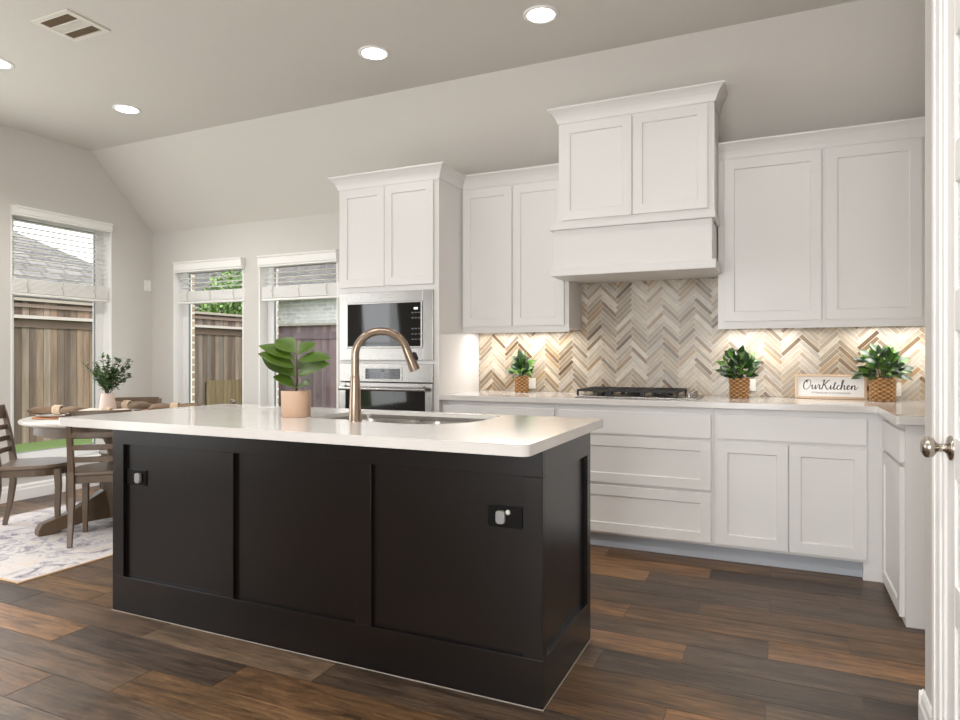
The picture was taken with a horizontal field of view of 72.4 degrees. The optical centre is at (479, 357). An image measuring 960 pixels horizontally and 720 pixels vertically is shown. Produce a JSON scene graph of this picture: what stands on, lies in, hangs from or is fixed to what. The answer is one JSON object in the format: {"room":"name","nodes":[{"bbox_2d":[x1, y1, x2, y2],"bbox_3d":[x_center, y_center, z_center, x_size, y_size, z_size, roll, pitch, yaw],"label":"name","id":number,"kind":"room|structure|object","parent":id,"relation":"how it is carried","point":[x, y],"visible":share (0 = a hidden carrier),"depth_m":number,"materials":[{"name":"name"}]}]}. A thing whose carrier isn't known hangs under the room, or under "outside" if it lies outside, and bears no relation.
{"room":"kitchen","nodes":[
{"label":"kitchen","id":0,"kind":"room"},
{"bbox_2d":[0,124,151,486],"bbox_3d":[-4.969,-0.350,3.045,0.140,3.062,7.826,0,0,24],"label":"wall","id":1,"kind":"structure","parent":0,"point":[38,172],"depth_m":5.91,"materials":[{"name":"beige paint"}]},
{"bbox_2d":[0,477,98,503],"bbox_3d":[-4.898,1.116,3.012,0.016,0.130,7.826,0,0,24],"label":"baseboard","id":2,"kind":"structure","parent":1,"relation":"attached to","point":[44,487],"depth_m":5.52,"materials":[{"name":"white paint"}]},
{"bbox_2d":[10,204,111,466],"bbox_3d":[-3.702,-0.134,5.791,0.190,2.230,0.955,0,0,24],"label":"window","id":3,"kind":"structure","parent":1,"relation":"in","point":[102,311],"depth_m":6.14,"materials":[{"name":"white plastic"}]},
{"bbox_2d":[11,205,112,301],"bbox_3d":[-3.654,-0.878,5.751,0.127,0.729,0.858,0,0,24],"label":"window blind","id":4,"kind":"object","parent":3,"relation":"attached to","point":[20,286],"visible":0.96,"depth_m":5.71,"materials":[{"name":"white plastic"}]},
{"bbox_2d":[144,280,150,290],"bbox_3d":[-3.306,-0.712,6.521,0.008,0.103,0.076,0,0,24],"label":"wall plate","id":5,"kind":"object","parent":1,"relation":"attached to","point":[147,284],"visible":1,"depth_m":6.52,"materials":[{"name":"white plastic"}]},
{"bbox_2d":[192,268,278,405],"bbox_3d":[-0.093,0.041,5.340,7.114,2.320,0.108,0,0,24],"label":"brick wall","id":6,"kind":"structure","parent":0,"point":[193,275],"depth_m":6.65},
{"bbox_2d":[281,390,310,417],"bbox_3d":[-0.808,0.203,2.884,0.129,0.115,0.129,0,0,24],"label":"pot","id":7,"kind":"object","parent":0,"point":[294,403],"depth_m":2.83,"materials":[{"name":"ceramic"}]},
{"bbox_2d":[0,0,924,232],"bbox_3d":[-1.795,-1.546,1.600,7.114,0.871,8.105,0,0,24],"label":"ceiling","id":8,"kind":"structure","parent":0,"point":[249,108],"depth_m":4.16,"materials":[{"name":"beige paint"}]},
{"bbox_2d":[0,58,14,69],"bbox_3d":[-3.089,-1.878,4.185,0.196,0.007,0.196,0,0,24],"label":"recessed light","id":9,"kind":"object","parent":8,"relation":"in","point":[4,64],"visible":1,"depth_m":4.21,"materials":[{"name":"white paint"}]},
{"bbox_2d":[30,9,110,41],"bbox_3d":[-2.318,-1.877,3.719,0.310,0.009,0.260,0,0,24],"label":"ceiling vent","id":10,"kind":"object","parent":8,"relation":"in","point":[66,23],"visible":1,"depth_m":3.71,"materials":[{"name":"white metal"}]},
{"bbox_2d":[112,104,140,113],"bbox_3d":[-2.676,-1.878,4.972,0.196,0.007,0.196,0,0,24],"label":"recessed light","id":11,"kind":"object","parent":8,"relation":"in","point":[123,108],"visible":1,"depth_m":4.96,"materials":[{"name":"white paint"}]},
{"bbox_2d":[358,46,389,60],"bbox_3d":[-0.655,-1.878,4.057,0.196,0.007,0.196,0,0,24],"label":"recessed light","id":12,"kind":"object","parent":8,"relation":"in","point":[375,53],"visible":1,"depth_m":4.05,"materials":[{"name":"white paint"}]},
{"bbox_2d":[523,5,558,23],"bbox_3d":[0.335,-1.878,3.601,0.196,0.007,0.196,0,0,24],"label":"recessed light","id":13,"kind":"object","parent":8,"relation":"in","point":[539,14],"visible":1,"depth_m":3.59,"materials":[{"name":"white paint"}]},
{"bbox_2d":[0,485,924,719],"bbox_3d":[-1.795,1.241,1.600,7.094,0.120,8.086,0,0,24],"label":"floor","id":14,"kind":"structure","parent":0,"point":[673,637],"depth_m":2.56,"materials":[{"name":"brown wood"}]},
{"bbox_2d":[0,501,112,583],"bbox_3d":[-2.663,1.176,4.734,1.570,0.008,2.190,0,0,24],"label":"area rug","id":15,"kind":"object","parent":14,"relation":"on","point":[25,556],"visible":0.32,"depth_m":4.04,"materials":[{"name":"white carpet"}]},
{"bbox_2d":[0,404,67,531],"bbox_3d":[-3.058,0.751,4.502,0.499,0.845,0.430,0,0,-21],"label":"dining chair","id":16,"kind":"object","parent":15,"relation":"on","point":[15,468],"visible":0.84,"depth_m":4.46,"materials":[{"name":"brown wood"}]},
{"bbox_2d":[18,416,112,536],"bbox_3d":[-2.588,0.795,4.694,1.180,0.752,1.180,0,0,24],"label":"dining table","id":17,"kind":"object","parent":15,"relation":"on","point":[101,501],"visible":0.29,"depth_m":4.37,"materials":[{"name":"brown wood"}]},
{"bbox_2d":[32,416,58,418],"bbox_3d":[-2.933,0.415,4.559,0.310,0.008,0.310,0,0,24],"label":"charger plate","id":18,"kind":"object","parent":17,"relation":"on","point":[35,417],"visible":0.34,"depth_m":4.47,"materials":[{"name":"wicker"}]},
{"bbox_2d":[36,414,64,416],"bbox_3d":[-2.933,0.404,4.559,0.260,0.014,0.260,0,0,24],"label":"dinner plate","id":19,"kind":"object","parent":18,"relation":"on","point":[45,415],"visible":0.57,"depth_m":4.53,"materials":[{"name":"white ceramic"}]},
{"bbox_2d":[27,405,86,414],"bbox_3d":[-2.932,0.366,4.565,0.335,0.073,0.152,0,0,-2],"label":"napkin","id":20,"kind":"object","parent":19,"relation":"on","point":[55,409],"visible":0.97,"depth_m":4.52,"materials":[{"name":"beige fabric"}]},
{"bbox_2d":[80,352,132,408],"bbox_3d":[-2.733,0.190,4.829,0.314,0.457,0.391,0,0,14],"label":"flower vase","id":21,"kind":"object","parent":17,"relation":"on","point":[106,379],"visible":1,"depth_m":4.78,"materials":[{"name":"pink ceramic"}]},
{"bbox_3d":[-2.711,0.415,5.043,0.310,0.008,0.310,0,0,24],"label":"charger plate","id":22,"kind":"object","parent":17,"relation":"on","visible":0},
{"bbox_3d":[-2.711,0.403,5.043,0.260,0.013,0.260,0,0,24],"label":"dinner plate","id":23,"kind":"object","parent":22,"relation":"on","visible":0},
{"bbox_2d":[116,400,151,408],"bbox_3d":[-2.712,0.366,5.037,0.340,0.073,0.152,0,0,11],"label":"napkin","id":24,"kind":"object","parent":23,"relation":"on","point":[126,404],"visible":0.9,"depth_m":5.01,"materials":[{"name":"beige fabric"}]},
{"bbox_3d":[-2.469,0.415,4.344,0.310,0.008,0.310,0,0,24],"label":"charger plate","id":25,"kind":"object","parent":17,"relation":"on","visible":0},
{"bbox_3d":[-2.469,0.403,4.344,0.260,0.013,0.260,0,0,24],"label":"dinner plate","id":26,"kind":"object","parent":25,"relation":"on","visible":0},
{"bbox_2d":[79,407,134,410],"bbox_3d":[-2.468,0.366,4.349,0.338,0.073,0.152,0,0,6],"label":"napkin","id":27,"kind":"object","parent":26,"relation":"on","point":[103,408],"visible":0.22,"depth_m":4.32,"materials":[{"name":"beige fabric"}]},
{"bbox_3d":[-2.244,0.415,4.828,0.310,0.008,0.310,0,0,24],"label":"charger plate","id":28,"kind":"object","parent":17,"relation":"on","visible":0},
{"bbox_3d":[-2.244,0.403,4.828,0.260,0.013,0.260,0,0,24],"label":"dinner plate","id":29,"kind":"object","parent":28,"relation":"on","visible":0},
{"bbox_2d":[148,402,201,409],"bbox_3d":[-2.243,0.366,4.822,0.338,0.073,0.152,0,0,-2],"label":"napkin","id":30,"kind":"object","parent":29,"relation":"on","point":[172,404],"visible":0.54,"depth_m":4.80,"materials":[{"name":"beige fabric"}]},
{"bbox_2d":[65,409,131,547],"bbox_3d":[-2.429,0.751,4.287,0.430,0.845,0.499,0,0,-19],"label":"dining chair","id":31,"kind":"object","parent":15,"relation":"on","point":[86,474],"visible":0.57,"depth_m":4.07,"materials":[{"name":"brown wood"}]},
{"bbox_2d":[99,397,161,488],"bbox_3d":[-2.755,0.751,5.181,0.430,0.845,0.499,0,0,-19],"label":"dining chair","id":32,"kind":"object","parent":15,"relation":"on","point":[153,400],"visible":0.14,"depth_m":5.40,"materials":[{"name":"brown wood"}]},
{"bbox_2d":[112,430,590,710],"bbox_3d":[-0.629,0.739,2.906,2.125,0.884,0.611,0,0,24],"label":"kitchen island","id":33,"kind":"object","parent":14,"relation":"on","point":[389,561],"visible":0.83,"depth_m":2.52,"materials":[{"name":"brown paint"}]},
{"bbox_2d":[127,468,146,485],"bbox_3d":[-1.585,0.553,3.017,0.130,0.072,0.020,0,0,24],"label":"island outlet","id":34,"kind":"object","parent":33,"relation":"attached to","point":[134,476],"visible":1,"depth_m":3.01,"materials":[{"name":"black plastic"}]},
{"bbox_2d":[59,404,602,456],"bbox_3d":[-0.649,0.279,2.816,2.162,0.036,0.936,0,0,24],"label":"island countertop","id":35,"kind":"structure","parent":33,"relation":"on","point":[501,435],"depth_m":2.47,"materials":[{"name":"white stone"}]},
{"bbox_2d":[258,337,331,417],"bbox_3d":[-0.811,0.085,2.866,0.297,0.352,0.193,0,0,-25],"label":"fig","id":36,"kind":"object","parent":35,"relation":"on","point":[276,356],"visible":1,"depth_m":2.87,"materials":[{"name":"plant"}]},
{"bbox_2d":[349,327,419,421],"bbox_3d":[-0.391,0.069,2.689,0.291,0.384,0.053,0,0,-11],"label":"kitchen faucet","id":37,"kind":"object","parent":35,"relation":"on","point":[411,357],"visible":1,"depth_m":2.66,"materials":[{"name":"gold metal"}]},
{"bbox_2d":[328,414,486,423],"bbox_3d":[-0.333,0.393,2.857,0.750,0.230,0.475,0,0,24],"label":"sink","id":38,"kind":"object","parent":35,"relation":"in","point":[402,419],"visible":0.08,"depth_m":3.10,"materials":[{"name":"metal"}]},
{"bbox_2d":[488,504,522,528],"bbox_3d":[0.083,0.550,2.257,0.129,0.074,0.020,0,0,24],"label":"island outlet","id":39,"kind":"object","parent":33,"relation":"attached to","point":[498,515],"visible":1,"depth_m":2.25,"materials":[{"name":"black plastic"}]},
{"bbox_2d":[495,511,513,522],"bbox_3d":[0.085,0.550,2.261,0.069,0.035,0.002,0,0,24],"label":"socket","id":40,"kind":"object","parent":39,"relation":"attached to","point":[500,516],"depth_m":2.25,"materials":[{"name":"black plastic"}]},
{"bbox_2d":[328,161,478,411],"bbox_3d":[-0.532,-0.066,4.924,0.948,2.494,0.724,0,0,24],"label":"tall cabinet","id":41,"kind":"object","parent":14,"relation":"on","point":[400,229],"visible":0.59,"depth_m":4.62,"materials":[{"name":"white paint"}]},
{"bbox_2d":[338,364,433,421],"bbox_3d":[-0.580,0.394,4.841,0.770,0.695,0.588,0,0,24],"label":"wall oven","id":42,"kind":"object","parent":41,"relation":"in","point":[382,386],"visible":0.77,"depth_m":4.60,"materials":[{"name":"silver metal"}]},
{"bbox_2d":[340,289,433,359],"bbox_3d":[-0.578,-0.221,4.845,0.770,0.485,0.480,0,0,24],"label":"microwave","id":43,"kind":"object","parent":41,"relation":"in","point":[410,313],"visible":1,"depth_m":4.62,"materials":[{"name":"silver metal"}]},
{"bbox_2d":[442,400,557,416],"bbox_3d":[0.240,0.737,4.619,0.826,0.888,0.636,0,0,24],"label":"base cabinet","id":44,"kind":"object","parent":14,"relation":"on","point":[478,407],"visible":0.05,"depth_m":4.32,"materials":[{"name":"white paint"}]},
{"bbox_2d":[439,390,924,425],"bbox_3d":[1.198,0.275,3.828,3.227,0.036,1.284,0,0,24],"label":"countertop","id":45,"kind":"structure","parent":44,"relation":"on","point":[900,412],"depth_m":3.85,"materials":[{"name":"white stone"}]},
{"bbox_2d":[505,350,535,392],"bbox_3d":[0.297,0.101,4.793,0.219,0.310,0.172,0,0,24],"label":"potted plant","id":46,"kind":"object","parent":45,"relation":"on","point":[522,364],"visible":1,"depth_m":4.78,"materials":[{"name":"green plant"}]},
{"bbox_2d":[575,386,703,399],"bbox_3d":[1.045,0.231,4.282,0.755,0.050,0.450,0,0,24],"label":"gas cooktop","id":47,"kind":"object","parent":45,"relation":"in","point":[600,392],"visible":1,"depth_m":4.19,"materials":[{"name":"silver metal"}]},
{"bbox_2d":[575,392,703,399],"bbox_3d":[1.045,0.252,4.282,0.755,0.009,0.450,0,0,24],"label":"tray","id":48,"kind":"object","parent":47,"relation":"attached to","point":[694,396],"depth_m":4.15,"materials":[{"name":"silver metal"}]},
{"bbox_2d":[715,344,761,397],"bbox_3d":[1.632,0.087,4.146,0.280,0.338,0.229,0,0,24],"label":"potted plant","id":49,"kind":"object","parent":45,"relation":"on","point":[739,386],"visible":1,"depth_m":4.11,"materials":[{"name":"green plant"}]},
{"bbox_2d":[728,378,749,397],"bbox_3d":[1.636,0.194,4.139,0.130,0.124,0.128,0,0,24],"label":"basket","id":50,"kind":"object","parent":49,"relation":"on","point":[738,387],"depth_m":4.09,"materials":[{"name":"brown wicker"}]},
{"bbox_2d":[795,374,866,399],"bbox_3d":[2.146,0.181,4.023,0.390,0.152,0.039,0,0,24],"label":"kitchen sign","id":51,"kind":"object","parent":45,"relation":"on","point":[808,386],"visible":1,"depth_m":4.02,"materials":[{"name":"white wood"}]},
{"bbox_2d":[851,343,912,401],"bbox_3d":[2.348,0.084,3.834,0.312,0.344,0.247,0,0,34],"label":"potted plant","id":52,"kind":"object","parent":45,"relation":"on","point":[889,361],"visible":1,"depth_m":3.81,"materials":[{"name":"green plant"}]},
{"bbox_2d":[868,377,896,401],"bbox_3d":[2.361,0.187,3.848,0.146,0.137,0.146,0,0,24],"label":"basket","id":53,"kind":"object","parent":52,"relation":"on","point":[883,389],"depth_m":3.79,"materials":[{"name":"brown wicker"}]},
{"bbox_2d":[558,404,714,558],"bbox_3d":[1.045,0.737,4.252,0.941,0.888,0.636,0,0,24],"label":"base cabinet","id":54,"kind":"object","parent":14,"relation":"on","point":[652,468],"visible":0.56,"depth_m":3.92,"materials":[{"name":"white paint"}]},
{"bbox_2d":[714,408,884,582],"bbox_3d":[1.859,0.737,3.882,0.847,0.888,0.636,0,0,24],"label":"base cabinet","id":55,"kind":"object","parent":14,"relation":"on","point":[801,490],"visible":0.86,"depth_m":3.59,"materials":[{"name":"white paint"}]},
{"bbox_2d":[882,418,924,629],"bbox_3d":[2.389,0.737,3.311,0.629,0.888,1.236,0,0,24],"label":"base cabinet","id":56,"kind":"object","parent":14,"relation":"on","point":[903,462],"visible":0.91,"depth_m":2.90,"materials":[{"name":"white paint"}]},
{"bbox_2d":[514,376,528,392],"bbox_3d":[0.306,0.197,4.805,0.112,0.117,0.112,0,0,24],"label":"basket","id":57,"kind":"object","parent":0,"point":[521,382],"depth_m":4.76,"materials":[{"name":"brown wicker"}]},
{"bbox_2d":[152,212,924,407],"bbox_3d":[-0.145,-0.032,5.225,7.114,2.426,0.140,0,0,24],"label":"wall","id":58,"kind":"structure","parent":0,"point":[249,240],"depth_m":6.08,"materials":[{"name":"beige paint"}]},
{"bbox_2d":[173,269,242,403],"bbox_3d":[-2.583,-0.006,6.318,0.965,1.825,0.190,0,0,24],"label":"window","id":59,"kind":"structure","parent":58,"relation":"in","point":[182,314],"depth_m":6.52,"materials":[{"name":"white plastic"}]},
{"bbox_2d":[173,257,244,304],"bbox_3d":[-2.565,-0.719,6.244,0.862,0.400,0.127,0,0,24],"label":"window blind","id":60,"kind":"object","parent":59,"relation":"attached to","point":[226,295],"visible":0.96,"depth_m":6.22,"materials":[{"name":"white wood"}]},
{"bbox_2d":[259,262,337,407],"bbox_3d":[-1.602,-0.006,5.871,0.940,1.825,0.190,0,0,24],"label":"window","id":61,"kind":"structure","parent":58,"relation":"in","point":[267,309],"depth_m":6.06,"materials":[{"name":"white plastic"}]},
{"bbox_2d":[257,249,338,300],"bbox_3d":[-1.596,-0.714,5.802,0.872,0.402,0.127,0,0,24],"label":"window blind","id":62,"kind":"object","parent":61,"relation":"attached to","point":[327,290],"visible":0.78,"depth_m":5.78,"materials":[{"name":"white wood"}]},
{"bbox_2d":[462,163,580,332],"bbox_3d":[0.287,-0.744,4.744,0.808,1.138,0.354,0,0,24],"label":"upper cabinet","id":63,"kind":"object","parent":58,"relation":"attached to","point":[508,286],"visible":0.87,"depth_m":4.63,"materials":[{"name":"white paint"}]},
{"bbox_2d":[547,80,726,283],"bbox_3d":[1.032,-1.056,4.250,1.074,1.086,0.636,0,0,24],"label":"upper cabinet","id":64,"kind":"object","parent":58,"relation":"attached to","point":[638,173],"visible":0.98,"depth_m":4.01,"materials":[{"name":"white paint"}]},
{"bbox_2d":[549,210,719,232],"bbox_3d":[0.960,-0.823,4.109,0.999,0.039,0.319,0,0,24],"label":"mantel shelf","id":65,"kind":"object","parent":64,"relation":"attached to","point":[711,215],"depth_m":3.95,"materials":[{"name":"white paint"}]},
{"bbox_2d":[479,277,924,399],"bbox_3d":[1.463,-0.137,4.410,3.226,0.786,0.010,0,0,24],"label":"tile backsplash","id":66,"kind":"structure","parent":58,"relation":"attached to","point":[653,333],"depth_m":4.47,"materials":[{"name":"beige tile"}]},
{"bbox_2d":[529,378,535,388],"bbox_3d":[0.361,0.194,4.902,0.116,0.078,0.006,0,0,24],"label":"wall outlet","id":67,"kind":"object","parent":66,"relation":"attached to","point":[532,381],"visible":0.46,"depth_m":4.88,"materials":[{"name":"white plastic"}]},
{"bbox_2d":[749,379,755,390],"bbox_3d":[1.735,0.180,4.276,0.116,0.078,0.006,0,0,24],"label":"wall outlet","id":68,"kind":"object","parent":66,"relation":"attached to","point":[752,381],"visible":0.29,"depth_m":4.26,"materials":[{"name":"white plastic"}]},
{"bbox_2d":[896,382,900,395],"bbox_3d":[2.465,0.192,3.944,0.116,0.082,0.006,0,0,24],"label":"wall outlet","id":69,"kind":"object","parent":66,"relation":"attached to","point":[898,393],"visible":0.26,"depth_m":3.92,"materials":[{"name":"white plastic"}]},
{"bbox_2d":[718,116,924,328],"bbox_3d":[2.190,-0.744,3.878,1.458,1.138,0.354,0,0,24],"label":"upper cabinet","id":70,"kind":"object","parent":58,"relation":"attached to","point":[824,227],"visible":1,"depth_m":3.83,"materials":[{"name":"white paint"}]},
{"bbox_2d":[925,0,931,705],"bbox_3d":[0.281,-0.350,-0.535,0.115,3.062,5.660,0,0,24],"label":"door frame","id":71,"kind":"structure","parent":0,"point":[928,3],"depth_m":2.00,"materials":[{"name":"beige paint"}]},
{"bbox_2d":[918,689,931,719],"bbox_3d":[1.424,1.116,1.984,0.140,0.130,0.161,0,0,24],"label":"baseboard","id":72,"kind":"structure","parent":71,"relation":"attached to","point":[924,706],"depth_m":2.03,"materials":[{"name":"white paint"}]},
{"bbox_2d":[932,0,947,719],"bbox_3d":[1.186,-0.084,1.470,0.128,2.530,0.942,0,0,24],"label":"door","id":73,"kind":"structure","parent":71,"relation":"attached to","point":[939,7],"depth_m":1.84,"materials":[{"name":"white paint"}]},
{"bbox_2d":[920,0,959,719],"bbox_3d":[1.130,-0.034,1.499,0.106,2.406,0.723,0,0,24],"label":"door","id":74,"kind":"structure","parent":71,"relation":"in","point":[929,447],"depth_m":1.76,"materials":[{"name":"white paint"}]},
{"label":"outside","id":75,"kind":"structure","parent":0,"visible":0},
{"bbox_2d":[15,439,92,452],"bbox_3d":[3.734,1.351,20.275,70.000,0.300,80.000,0,0,24],"label":"lawn","id":76,"kind":"structure","parent":75,"point":[32,446],"depth_m":9.03,"materials":[{"name":"green plant"}]},
{"bbox_2d":[14,232,200,311],"bbox_3d":[-15.968,-1.669,10.783,11.000,5.740,18.400,0,0,24],"label":"house","id":77,"kind":"structure","parent":76,"relation":"on","point":[17,266],"depth_m":14.77,"materials":[{"name":"beige brick"}]},
{"bbox_2d":[14,297,241,443],"bbox_3d":[-7.210,0.189,7.237,0.140,2.025,13.200,0,0,24],"label":"fence","id":78,"kind":"object","parent":76,"relation":"on","point":[52,337],"visible":0.34,"depth_m":9.67,"materials":[{"name":"brown wood"}]},
{"bbox_2d":[206,379,241,404],"bbox_3d":[-4.743,0.816,12.616,0.025,0.770,1.296,0,0,24],"label":"fence panel","id":79,"kind":"object","parent":76,"relation":"on","point":[217,391],"visible":0.43,"depth_m":12.37,"materials":[{"name":"brown wood"}]},
{"bbox_2d":[197,271,279,319],"bbox_3d":[-5.941,-0.504,16.110,1.979,3.435,2.027,0,0,-20],"label":"tree","id":80,"kind":"object","parent":76,"relation":"on","point":[232,306],"visible":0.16,"depth_m":15.74,"materials":[{"name":"green plant"}]},
{"bbox_2d":[195,264,335,323],"bbox_3d":[-0.447,-1.409,18.332,21.000,5.220,6.000,0,0,24],"label":"house","id":81,"kind":"structure","parent":76,"relation":"on","point":[309,310],"depth_m":17.60,"materials":[{"name":"paint"}]},
{"bbox_2d":[279,323,335,407],"bbox_3d":[1.689,0.276,10.350,13.500,1.850,0.120,0,0,24],"label":"fence","id":82,"kind":"object","parent":76,"relation":"on","point":[322,387],"visible":0.07,"depth_m":12.54,"materials":[{"name":"brown wood"}]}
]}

